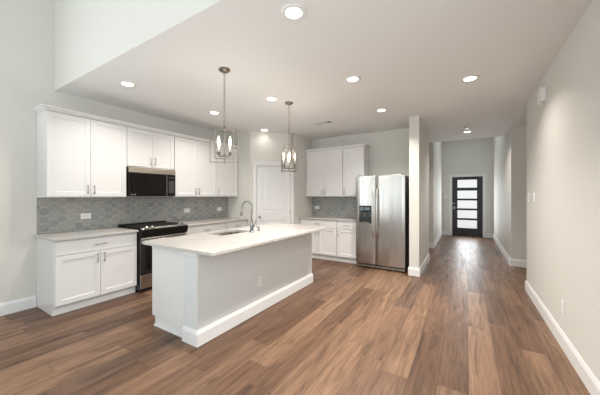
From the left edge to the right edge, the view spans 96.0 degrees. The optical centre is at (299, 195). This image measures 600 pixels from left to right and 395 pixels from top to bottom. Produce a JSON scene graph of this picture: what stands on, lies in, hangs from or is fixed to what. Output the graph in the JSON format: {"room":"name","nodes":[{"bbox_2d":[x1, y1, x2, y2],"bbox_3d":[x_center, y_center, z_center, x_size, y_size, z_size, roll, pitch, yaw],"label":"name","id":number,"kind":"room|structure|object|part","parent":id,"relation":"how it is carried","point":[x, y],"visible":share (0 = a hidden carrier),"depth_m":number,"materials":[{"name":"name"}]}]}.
{"room":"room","nodes":[
{"label":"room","id":0,"kind":"room"},
{"bbox_2d":[0,0,227,305],"bbox_3d":[-3.636,-0.790,3.059,0.100,4.400,10.600,0,0,32],"label":"wall","id":1,"kind":"structure","parent":0,"point":[26,26],"depth_m":3.34,"materials":[{"name":"white paint"}]},
{"bbox_2d":[0,295,35,315],"bbox_3d":[-4.827,1.337,1.012,0.016,0.145,5.665,0,0,32],"label":"baseboard","id":2,"kind":"structure","parent":1,"relation":"attached to","point":[17,305],"depth_m":3.28,"materials":[{"name":"white paint"}]},
{"bbox_2d":[37,110,125,197],"bbox_3d":[-2.952,-0.506,3.726,0.363,1.063,0.914,0,0,32],"label":"upper cabinet","id":3,"kind":"object","parent":1,"relation":"attached to","point":[77,156],"visible":1,"depth_m":3.55,"materials":[{"name":"white paint"}]},
{"bbox_3d":[-2.953,-0.506,3.463,0.020,1.039,0.445,0,0,32],"label":"door","id":4,"kind":"part","parent":3,"relation":"part of","materials":[{"name":"white paint"}]},
{"bbox_3d":[-2.717,-0.506,3.847,0.020,1.039,0.447,0,0,32],"label":"door","id":5,"kind":"part","parent":3,"relation":"part of","materials":[{"name":"white paint"}]},
{"bbox_2d":[32,104,239,148],"bbox_3d":[-2.352,-1.063,4.689,0.373,0.049,3.274,0,0,32],"label":"crown molding","id":6,"kind":"structure","parent":3,"relation":"on","point":[41,107],"depth_m":3.89,"materials":[{"name":"white paint"}]},
{"bbox_2d":[37,197,227,233],"bbox_3d":[-2.498,0.261,4.806,0.008,0.469,3.228,0,0,32],"label":"backsplash","id":7,"kind":"structure","parent":1,"relation":"attached to","point":[60,214],"depth_m":4.22,"materials":[{"name":"grey tile"}]},
{"bbox_2d":[81,213,90,218],"bbox_3d":[-3.066,0.294,3.868,0.008,0.078,0.124,0,0,32],"label":"wall outlet","id":8,"kind":"object","parent":7,"relation":"attached to","point":[83,215],"visible":1,"depth_m":3.87,"materials":[{"name":"white plastic"}]},
{"bbox_2d":[126,126,173,169],"bbox_3d":[-2.510,-0.739,4.444,0.363,0.598,0.766,0,0,32],"label":"upper cabinet","id":9,"kind":"object","parent":1,"relation":"attached to","point":[144,148],"visible":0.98,"depth_m":4.33,"materials":[{"name":"white paint"}]},
{"bbox_3d":[-2.493,-0.739,4.211,0.020,0.574,0.375,0,0,32],"label":"door","id":10,"kind":"part","parent":9,"relation":"part of","materials":[{"name":"white paint"}]},
{"bbox_2d":[126,166,174,195],"bbox_3d":[-2.494,-0.210,4.437,0.393,0.445,0.752,0,0,32],"label":"microwave","id":11,"kind":"object","parent":9,"relation":"attached to","point":[140,181],"visible":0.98,"depth_m":4.27,"materials":[{"name":"black metal"}]},
{"bbox_3d":[-2.404,-0.170,4.293,0.037,0.352,0.602,0,0,32],"label":"door","id":12,"kind":"part","parent":11,"relation":"part of","materials":[{"name":"black glass"}]},
{"bbox_3d":[-2.206,-0.170,4.614,0.037,0.352,0.148,0,0,32],"label":"control panel","id":13,"kind":"part","parent":11,"relation":"part of","materials":[{"name":"black glass"}]},
{"bbox_2d":[169,181,173,192],"bbox_3d":[-2.189,-0.143,4.605,0.002,0.210,0.102,0,0,32],"label":"control panel","id":14,"kind":"object","parent":11,"relation":"attached to","point":[171,183],"depth_m":4.60,"materials":[{"name":"grey"}]},
{"bbox_3d":[-2.294,-0.739,4.534,0.020,0.574,0.375,0,0,32],"label":"door","id":15,"kind":"part","parent":9,"relation":"part of","materials":[{"name":"white paint"}]},
{"bbox_2d":[163,136,215,196],"bbox_3d":[-2.066,-0.506,5.167,0.363,1.063,0.924,0,0,32],"label":"upper cabinet","id":16,"kind":"object","parent":1,"relation":"attached to","point":[195,175],"visible":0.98,"depth_m":5.04,"materials":[{"name":"white paint"}]},
{"bbox_3d":[-2.068,-0.506,4.902,0.020,1.039,0.454,0,0,32],"label":"door","id":17,"kind":"part","parent":16,"relation":"part of","materials":[{"name":"white paint"}]},
{"bbox_3d":[-1.829,-0.506,5.291,0.020,1.039,0.452,0,0,32],"label":"door","id":18,"kind":"part","parent":16,"relation":"part of","materials":[{"name":"white paint"}]},
{"bbox_2d":[216,145,237,196],"bbox_3d":[-1.663,-0.506,5.821,0.363,1.063,0.608,0,0,32],"label":"upper cabinet","id":19,"kind":"object","parent":1,"relation":"attached to","point":[227,173],"visible":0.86,"depth_m":5.74,"materials":[{"name":"white paint"}]},
{"bbox_2d":[54,0,220,90],"bbox_3d":[-0.923,-2.191,2.206,5.416,1.599,0.100,0,0,32],"label":"wall","id":20,"kind":"structure","parent":0,"point":[88,34],"depth_m":2.87,"materials":[{"name":"white paint"}]},
{"bbox_2d":[228,131,249,225],"bbox_3d":[-1.345,0.010,6.035,0.685,2.800,0.070,0,0,32],"label":"wall","id":21,"kind":"structure","parent":0,"point":[234,203],"depth_m":5.94,"materials":[{"name":"white paint"}]},
{"bbox_2d":[250,131,294,223],"bbox_3d":[-0.602,0.010,5.989,0.990,2.800,0.100,0,0,-13],"label":"wall","id":22,"kind":"structure","parent":0,"point":[264,146],"depth_m":5.92,"materials":[{"name":"white paint"}]},
{"bbox_2d":[253,162,293,224],"bbox_3d":[-0.584,0.340,5.964,0.906,2.141,0.156,0,0,-13],"label":"door","id":23,"kind":"structure","parent":22,"relation":"in","point":[271,186],"depth_m":5.95,"materials":[{"name":"white paint"}]},
{"bbox_2d":[0,235,590,394],"bbox_3d":[0.681,1.460,3.397,7.100,0.100,15.700,0,0,32],"label":"floor","id":24,"kind":"structure","parent":0,"point":[469,324],"depth_m":2.57,"materials":[{"name":"brown wood"}]},
{"bbox_2d":[37,232,136,315],"bbox_3d":[-2.833,0.969,3.661,0.633,0.883,0.928,0,0,32],"label":"base cabinet","id":25,"kind":"object","parent":24,"relation":"on","point":[73,274],"visible":0.94,"depth_m":3.38,"materials":[{"name":"white paint"}]},
{"bbox_3d":[-2.721,1.003,3.325,0.020,0.578,0.452,0,0,32],"label":"door","id":26,"kind":"part","parent":25,"relation":"part of","materials":[{"name":"white paint"}]},
{"bbox_2d":[34,227,138,240],"bbox_3d":[-2.841,0.511,3.652,0.631,0.030,0.954,0,0,32],"label":"countertop","id":27,"kind":"structure","parent":25,"relation":"on","point":[60,236],"depth_m":3.53,"materials":[{"name":"stone"}]},
{"bbox_3d":[-2.602,0.625,3.519,0.020,0.161,0.908,0,0,32],"label":"drawer","id":28,"kind":"part","parent":25,"relation":"part of","materials":[{"name":"white paint"}]},
{"bbox_3d":[-2.482,1.003,3.713,0.020,0.578,0.452,0,0,32],"label":"door","id":29,"kind":"part","parent":25,"relation":"part of","materials":[{"name":"white paint"}]},
{"bbox_2d":[118,220,187,292],"bbox_3d":[-2.342,0.926,4.353,0.725,0.967,0.758,0,0,32],"label":"range","id":30,"kind":"object","parent":24,"relation":"on","point":[153,230],"visible":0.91,"depth_m":3.98,"materials":[{"name":"black metal"}]},
{"bbox_3d":[-2.102,1.252,4.205,0.032,0.195,0.740,0,0,32],"label":"drawer","id":31,"kind":"part","parent":30,"relation":"part of","materials":[{"name":"silver metal"}]},
{"bbox_2d":[118,222,182,230],"bbox_3d":[-2.372,0.488,4.371,0.650,0.044,0.756,0,0,32],"label":"cooktop","id":32,"kind":"object","parent":30,"relation":"in","point":[139,226],"depth_m":4.22,"materials":[{"name":"black glass"}]},
{"bbox_3d":[-2.102,0.880,4.205,0.032,0.530,0.744,0,0,32],"label":"oven door","id":33,"kind":"part","parent":30,"relation":"part of","materials":[{"name":"black ceramic"}]},
{"bbox_3d":[-2.087,0.656,4.195,0.007,0.078,0.740,0,0,32],"label":"door rail","id":34,"kind":"part","parent":30,"relation":"part of","materials":[{"name":"silver metal"}]},
{"bbox_3d":[-2.088,0.549,4.196,0.066,0.122,0.752,0,0,32],"label":"control panel","id":35,"kind":"part","parent":30,"relation":"part of","materials":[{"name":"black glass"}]},
{"bbox_3d":[-2.079,0.481,4.190,0.032,0.026,0.752,0,0,32],"label":"trim","id":36,"kind":"part","parent":30,"relation":"part of","materials":[{"name":"silver metal"}]},
{"bbox_3d":[-2.061,0.653,4.180,0.065,0.024,0.692,0,0,32],"label":"handle","id":37,"kind":"part","parent":30,"relation":"part of","materials":[{"name":"silver metal"}]},
{"bbox_2d":[187,222,224,234],"bbox_3d":[-1.949,0.969,5.099,0.633,0.883,0.920,0,0,32],"label":"base cabinet","id":38,"kind":"object","parent":24,"relation":"on","point":[197,229],"visible":0.12,"depth_m":4.93,"materials":[{"name":"white paint"}]},
{"bbox_2d":[176,217,247,225],"bbox_3d":[-1.789,0.511,5.362,0.631,0.030,1.536,0,0,32],"label":"countertop","id":39,"kind":"structure","parent":38,"relation":"on","point":[225,219],"depth_m":5.29,"materials":[{"name":"stone"}]},
{"bbox_2d":[152,233,312,347],"bbox_3d":[-0.723,0.969,3.669,0.833,0.883,2.229,0,0,32],"label":"kitchen island","id":40,"kind":"object","parent":24,"relation":"on","point":[197,298],"visible":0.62,"depth_m":2.88,"materials":[{"name":"white paint"}]},
{"bbox_3d":[-1.349,1.399,2.789,0.549,0.022,0.012,0,0,32],"label":"shoe moulding","id":41,"kind":"part","parent":40,"relation":"part of","materials":[{"name":"white paint"}]},
{"bbox_2d":[143,223,328,255],"bbox_3d":[-0.620,0.511,3.621,1.120,0.030,2.342,0,0,32],"label":"island countertop","id":42,"kind":"structure","parent":40,"relation":"on","point":[206,243],"depth_m":3.12,"materials":[{"name":"stone"}]},
{"bbox_2d":[213,231,241,234],"bbox_3d":[-0.960,0.618,3.664,0.371,0.184,0.543,0,0,32],"label":"sink","id":43,"kind":"object","parent":42,"relation":"in","point":[232,232],"visible":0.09,"depth_m":3.86,"materials":[{"name":"silver metal"}]},
{"bbox_3d":[-0.889,0.618,3.779,0.371,0.184,0.272,0,0,32],"label":"bowl","id":44,"kind":"part","parent":43,"relation":"part of","materials":[{"name":"silver metal"}]},
{"bbox_2d":[240,201,255,231],"bbox_3d":[-0.716,0.283,3.727,0.240,0.426,0.113,0,0,32],"label":"kitchen faucet","id":45,"kind":"object","parent":42,"relation":"on","point":[244,202],"visible":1,"depth_m":3.66,"materials":[{"name":"silver metal"}]},
{"bbox_3d":[-0.730,0.213,3.707,0.201,0.286,0.023,0,0,32],"label":"spout","id":46,"kind":"part","parent":45,"relation":"part of","materials":[{"name":"silver metal"}]},
{"bbox_3d":[-0.466,1.337,3.511,0.229,0.145,2.229,0,0,32],"label":"baseboard","id":47,"kind":"part","parent":40,"relation":"part of","materials":[{"name":"white paint"}]},
{"bbox_2d":[258,275,261,286],"bbox_3d":[-0.487,1.038,3.281,0.008,0.124,0.078,0,0,32],"label":"wall outlet","id":48,"kind":"object","parent":40,"relation":"attached to","point":[259,277],"visible":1,"depth_m":3.27,"materials":[{"name":"white plastic"}]},
{"bbox_2d":[225,220,246,229],"bbox_3d":[-1.546,0.969,5.754,0.633,0.883,0.610,0,0,32],"label":"base cabinet","id":49,"kind":"object","parent":24,"relation":"on","point":[235,224],"visible":0.17,"depth_m":5.57,"materials":[{"name":"white paint"}]},
{"bbox_2d":[300,218,337,260],"bbox_3d":[0.535,0.969,6.224,0.915,0.883,0.633,0,0,32],"label":"base cabinet","id":50,"kind":"object","parent":24,"relation":"on","point":[324,242],"visible":0.61,"depth_m":5.91,"materials":[{"name":"white paint"}]},
{"bbox_3d":[0.205,1.003,6.108,0.446,0.578,0.020,0,0,32],"label":"door","id":51,"kind":"part","parent":50,"relation":"part of","materials":[{"name":"white paint"}]},
{"bbox_3d":[0.396,0.625,5.991,0.895,0.161,0.020,0,0,32],"label":"drawer","id":52,"kind":"part","parent":50,"relation":"part of","materials":[{"name":"white paint"}]},
{"bbox_2d":[299,215,355,220],"bbox_3d":[0.737,0.511,6.103,1.385,0.030,0.629,0,0,32],"label":"countertop","id":53,"kind":"structure","parent":50,"relation":"on","point":[312,216],"depth_m":6.06,"materials":[{"name":"stone"}]},
{"bbox_3d":[0.588,1.003,5.873,0.445,0.578,0.020,0,0,32],"label":"door","id":54,"kind":"part","parent":50,"relation":"part of","materials":[{"name":"white paint"}]},
{"bbox_2d":[337,220,356,263],"bbox_3d":[1.124,0.969,5.862,0.463,0.883,0.633,0,0,32],"label":"base cabinet","id":55,"kind":"object","parent":24,"relation":"on","point":[346,230],"visible":0.7,"depth_m":5.64,"materials":[{"name":"white paint"}]},
{"bbox_3d":[0.981,0.625,5.631,0.447,0.161,0.020,0,0,32],"label":"drawer","id":56,"kind":"part","parent":55,"relation":"part of","materials":[{"name":"white paint"}]},
{"bbox_3d":[0.981,1.003,5.631,0.447,0.578,0.020,0,0,32],"label":"door","id":57,"kind":"part","parent":55,"relation":"part of","materials":[{"name":"white paint"}]},
{"bbox_2d":[356,174,408,271],"bbox_3d":[1.671,0.508,5.395,0.924,1.803,0.816,0,0,32],"label":"refrigerator","id":58,"kind":"object","parent":24,"relation":"on","point":[382,201],"visible":0.96,"depth_m":5.08,"materials":[{"name":"grey metal"}]},
{"bbox_3d":[1.265,0.263,5.243,0.220,0.115,0.004,0,0,32],"label":"dispenser panel","id":59,"kind":"part","parent":58,"relation":"part of","materials":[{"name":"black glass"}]},
{"bbox_3d":[1.284,0.471,5.275,0.392,1.702,0.062,0,0,32],"label":"freezer door","id":60,"kind":"part","parent":58,"relation":"part of","materials":[{"name":"silver metal"}]},
{"bbox_3d":[1.392,0.325,5.133,0.029,0.953,0.079,0,0,32],"label":"handle","id":61,"kind":"part","parent":58,"relation":"part of","materials":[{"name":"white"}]},
{"bbox_3d":[1.452,0.325,5.097,0.029,0.953,0.079,0,0,32],"label":"handle","id":62,"kind":"part","parent":58,"relation":"part of","materials":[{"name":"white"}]},
{"bbox_3d":[1.522,1.367,5.154,0.920,0.038,0.045,0,0,32],"label":"kick plate","id":63,"kind":"part","parent":58,"relation":"part of","materials":[{"name":"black metal"}]},
{"bbox_3d":[1.681,0.471,5.031,0.524,1.702,0.062,0,0,32],"label":"fridge door","id":64,"kind":"part","parent":58,"relation":"part of","materials":[{"name":"silver metal"}]},
{"bbox_2d":[291,134,311,224],"bbox_3d":[0.040,0.010,6.392,0.100,2.800,0.870,0,0,32],"label":"wall","id":65,"kind":"structure","parent":0,"point":[303,204],"depth_m":6.29,"materials":[{"name":"white paint"}]},
{"bbox_2d":[55,0,591,142],"bbox_3d":[1.432,-1.450,4.523,7.000,0.120,6.515,0,0,32],"label":"ceiling","id":66,"kind":"structure","parent":0,"point":[411,58],"depth_m":2.87,"materials":[{"name":"white paint"}]},
{"bbox_2d":[119,81,135,86],"bbox_3d":[-2.146,-1.386,3.363,0.190,0.008,0.190,0,0,32],"label":"recessed light","id":67,"kind":"object","parent":66,"relation":"in","point":[124,83],"visible":1,"depth_m":3.35,"materials":[{"name":"white plastic"}]},
{"bbox_2d":[209,111,219,114],"bbox_3d":[-1.435,-1.386,4.528,0.190,0.008,0.190,0,0,32],"label":"recessed light","id":68,"kind":"object","parent":66,"relation":"in","point":[210,112],"visible":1,"depth_m":4.50,"materials":[{"name":"white plastic"}]},
{"bbox_2d":[210,67,238,163],"bbox_3d":[-0.833,-0.875,2.978,0.224,1.029,0.224,0,0,30],"label":"chandelier","id":69,"kind":"object","parent":66,"relation":"hanging from","point":[223,70],"visible":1,"depth_m":2.95,"materials":[{"name":"silver metal"}]},
{"bbox_3d":[-0.833,-1.044,2.978,0.017,0.620,0.017,0,0,30],"label":"chain","id":70,"kind":"part","parent":69,"relation":"part of","materials":[{"name":"silver metal"}]},
{"bbox_2d":[265,96,277,100],"bbox_3d":[-0.408,-1.386,3.879,0.190,0.008,0.190,0,0,32],"label":"recessed light","id":71,"kind":"object","parent":66,"relation":"in","point":[269,98],"visible":1,"depth_m":3.85,"materials":[{"name":"white plastic"}]},
{"bbox_2d":[281,101,296,171],"bbox_3d":[-0.164,-0.875,4.046,0.224,1.029,0.224,0,0,-8],"label":"chandelier","id":72,"kind":"object","parent":66,"relation":"hanging from","point":[288,103],"visible":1,"depth_m":4.03,"materials":[{"name":"silver metal"}]},
{"bbox_3d":[-0.164,-1.044,4.046,0.017,0.620,0.017,0,0,-8],"label":"chain","id":73,"kind":"part","parent":72,"relation":"part of","materials":[{"name":"silver metal"}]},
{"bbox_2d":[281,3,305,20],"bbox_3d":[-0.048,-1.386,2.049,0.190,0.008,0.190,0,0,32],"label":"recessed light","id":74,"kind":"object","parent":66,"relation":"in","point":[293,12],"visible":1,"depth_m":2.04,"materials":[{"name":"white plastic"}]},
{"bbox_2d":[312,120,333,124],"bbox_3d":[0.436,-1.385,5.156,0.380,0.011,0.180,0,0,32],"label":"ceiling vent","id":75,"kind":"object","parent":66,"relation":"in","point":[327,121],"visible":1,"depth_m":5.14,"materials":[{"name":"white plastic"}]},
{"bbox_2d":[345,75,360,82],"bbox_3d":[0.631,-1.386,3.220,0.190,0.008,0.190,0,0,32],"label":"recessed light","id":76,"kind":"object","parent":66,"relation":"in","point":[354,78],"visible":1,"depth_m":3.20,"materials":[{"name":"white plastic"}]},
{"bbox_2d":[375,108,387,111],"bbox_3d":[1.326,-1.386,4.397,0.190,0.008,0.190,0,0,32],"label":"recessed light","id":77,"kind":"object","parent":66,"relation":"in","point":[380,109],"visible":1,"depth_m":4.39,"materials":[{"name":"white plastic"}]},
{"bbox_2d":[461,75,479,81],"bbox_3d":[2.017,-1.386,3.206,0.190,0.008,0.190,0,0,32],"label":"recessed light","id":78,"kind":"object","parent":66,"relation":"in","point":[469,78],"visible":1,"depth_m":3.19,"materials":[{"name":"white plastic"}]},
{"bbox_2d":[312,128,408,216],"bbox_3d":[0.771,0.010,6.511,3.790,2.800,0.100,0,0,32],"label":"wall","id":79,"kind":"structure","parent":0,"point":[389,149],"depth_m":5.82,"materials":[{"name":"white paint"}]},
{"bbox_2d":[306,149,342,196],"bbox_3d":[0.616,-0.506,6.333,0.938,1.063,0.363,0,0,32],"label":"upper cabinet","id":80,"kind":"object","parent":79,"relation":"attached to","point":[324,169],"visible":0.97,"depth_m":6.20,"materials":[{"name":"white paint"}]},
{"bbox_3d":[0.353,-0.506,6.334,0.461,1.039,0.020,0,0,32],"label":"door","id":81,"kind":"part","parent":80,"relation":"part of","materials":[{"name":"white paint"}]},
{"bbox_3d":[0.746,-0.506,6.093,0.453,1.039,0.020,0,0,32],"label":"door","id":82,"kind":"part","parent":80,"relation":"part of","materials":[{"name":"white paint"}]},
{"bbox_2d":[305,143,370,151],"bbox_3d":[0.840,-1.063,6.188,1.466,0.049,0.373,0,0,32],"label":"crown molding","id":83,"kind":"structure","parent":80,"relation":"on","point":[365,144],"depth_m":5.97,"materials":[{"name":"white paint"}]},
{"bbox_2d":[312,197,355,216],"bbox_3d":[0.900,0.261,6.368,1.384,0.469,0.008,0,0,32],"label":"backsplash","id":84,"kind":"structure","parent":79,"relation":"attached to","point":[328,206],"depth_m":6.41,"materials":[{"name":"grey tile"}]},
{"bbox_2d":[343,147,368,196],"bbox_3d":[1.223,-0.506,5.959,0.482,1.063,0.363,0,0,32],"label":"upper cabinet","id":85,"kind":"object","parent":79,"relation":"attached to","point":[356,159],"visible":0.82,"depth_m":5.85,"materials":[{"name":"white paint"}]},
{"bbox_2d":[409,116,428,267],"bbox_3d":[2.385,0.010,5.366,0.160,2.800,1.460,0,0,32],"label":"wall","id":86,"kind":"structure","parent":0,"point":[418,133],"depth_m":4.78,"materials":[{"name":"white paint"}]},
{"bbox_2d":[408,267,419,276],"bbox_3d":[1.998,1.337,4.737,0.192,0.145,0.016,0,0,32],"label":"baseboard","id":87,"kind":"structure","parent":86,"relation":"attached to","point":[412,271],"depth_m":4.73,"materials":[{"name":"white paint"}]},
{"bbox_2d":[419,254,429,275],"bbox_3d":[2.460,1.337,5.320,0.016,0.145,1.460,0,0,32],"label":"baseboard","id":88,"kind":"structure","parent":86,"relation":"attached to","point":[423,265],"depth_m":5.20,"materials":[{"name":"white paint"}]},
{"bbox_2d":[429,142,441,242],"bbox_3d":[3.753,-0.390,8.816,1.355,3.600,2.950,0,0,32],"label":"wall","id":89,"kind":"structure","parent":0,"point":[435,148],"depth_m":7.69,"materials":[{"name":"white paint"}]},
{"bbox_2d":[434,231,441,247],"bbox_3d":[4.337,1.337,8.456,0.016,0.145,2.950,0,0,32],"label":"baseboard","id":90,"kind":"structure","parent":89,"relation":"attached to","point":[440,234],"depth_m":8.07,"materials":[{"name":"white paint"}]},
{"bbox_2d":[442,137,492,233],"bbox_3d":[5.724,-0.390,9.394,1.626,3.600,0.100,0,0,32],"label":"wall","id":91,"kind":"structure","parent":0,"point":[467,156],"depth_m":9.29,"materials":[{"name":"white paint"}]},
{"bbox_2d":[449,173,485,237],"bbox_3d":[5.772,0.335,9.335,1.082,2.151,0.150,0,0,32],"label":"door","id":92,"kind":"structure","parent":91,"relation":"in","point":[467,213],"depth_m":9.32,"materials":[{"name":"charcoal paint"},{"name":"frosted glass"},{"name":"dark grey metal"}]},
{"bbox_3d":[5.778,-0.407,9.344,0.574,0.275,0.017,0,0,32],"label":"pane","id":93,"kind":"part","parent":92,"relation":"part of","materials":[{"name":"white glass"}]},
{"bbox_3d":[5.778,-0.033,9.344,0.574,0.275,0.017,0,0,32],"label":"pane","id":94,"kind":"part","parent":92,"relation":"part of","materials":[{"name":"white glass"}]},
{"bbox_3d":[5.778,0.307,9.344,0.574,0.275,0.017,0,0,32],"label":"pane","id":95,"kind":"part","parent":92,"relation":"part of","materials":[{"name":"white glass"}]},
{"bbox_3d":[5.778,0.647,9.344,0.574,0.275,0.017,0,0,32],"label":"pane","id":96,"kind":"part","parent":92,"relation":"part of","materials":[{"name":"white glass"}]},
{"bbox_3d":[5.778,0.988,9.344,0.574,0.275,0.017,0,0,32],"label":"pane","id":97,"kind":"part","parent":92,"relation":"part of","materials":[{"name":"white glass"}]},
{"bbox_2d":[486,233,492,237],"bbox_3d":[6.291,1.337,8.976,0.190,0.145,0.016,0,0,32],"label":"baseboard","id":98,"kind":"structure","parent":91,"relation":"attached to","point":[488,235],"depth_m":8.97,"materials":[{"name":"white paint"}]},
{"bbox_2d":[493,129,509,255],"bbox_3d":[5.417,-0.390,7.229,0.120,3.600,4.110,0,0,32],"label":"wall","id":99,"kind":"structure","parent":0,"point":[501,144],"depth_m":6.70,"materials":[{"name":"white paint"}]},
{"bbox_2d":[493,234,510,264],"bbox_3d":[5.301,1.337,7.170,0.016,0.145,4.130,0,0,32],"label":"baseboard","id":100,"kind":"structure","parent":99,"relation":"attached to","point":[499,245],"depth_m":6.56,"materials":[{"name":"white paint"}]},
{"bbox_2d":[510,124,526,259],"bbox_3d":[4.889,0.010,5.070,1.484,2.800,0.120,0,0,32],"label":"wall","id":101,"kind":"structure","parent":0,"point":[518,133],"depth_m":5.35,"materials":[{"name":"white paint"}]},
{"bbox_2d":[510,259,526,267],"bbox_3d":[4.847,1.337,5.016,1.500,0.145,0.016,0,0,32],"label":"baseboard","id":102,"kind":"structure","parent":101,"relation":"attached to","point":[513,262],"depth_m":5.33,"materials":[{"name":"white paint"}]},
{"bbox_2d":[527,0,599,382],"bbox_3d":[0.861,-0.790,-0.177,0.120,4.400,9.800,0,0,32],"label":"wall","id":103,"kind":"structure","parent":0,"point":[563,131],"depth_m":2.35,"materials":[{"name":"white paint"}]},
{"bbox_2d":[537,87,545,104],"bbox_3d":[2.784,-1.145,3.113,0.051,0.150,0.170,0,0,32],"label":"door chime","id":104,"kind":"object","parent":103,"relation":"attached to","point":[541,95],"visible":1,"depth_m":3.05,"materials":[{"name":"white plastic"}]},
{"bbox_2d":[525,280,599,394],"bbox_3d":[0.833,1.337,-0.092,0.016,0.145,9.716,0,0,32],"label":"baseboard","id":105,"kind":"structure","parent":103,"relation":"attached to","point":[587,377],"depth_m":2.35,"materials":[{"name":"white paint"}]},
{"bbox_2d":[561,299,564,314],"bbox_3d":[2.436,1.035,2.505,0.008,0.124,0.078,0,0,32],"label":"wall outlet","id":106,"kind":"object","parent":103,"relation":"attached to","point":[562,301],"visible":1,"depth_m":2.49,"materials":[{"name":"white plastic"}]}
]}

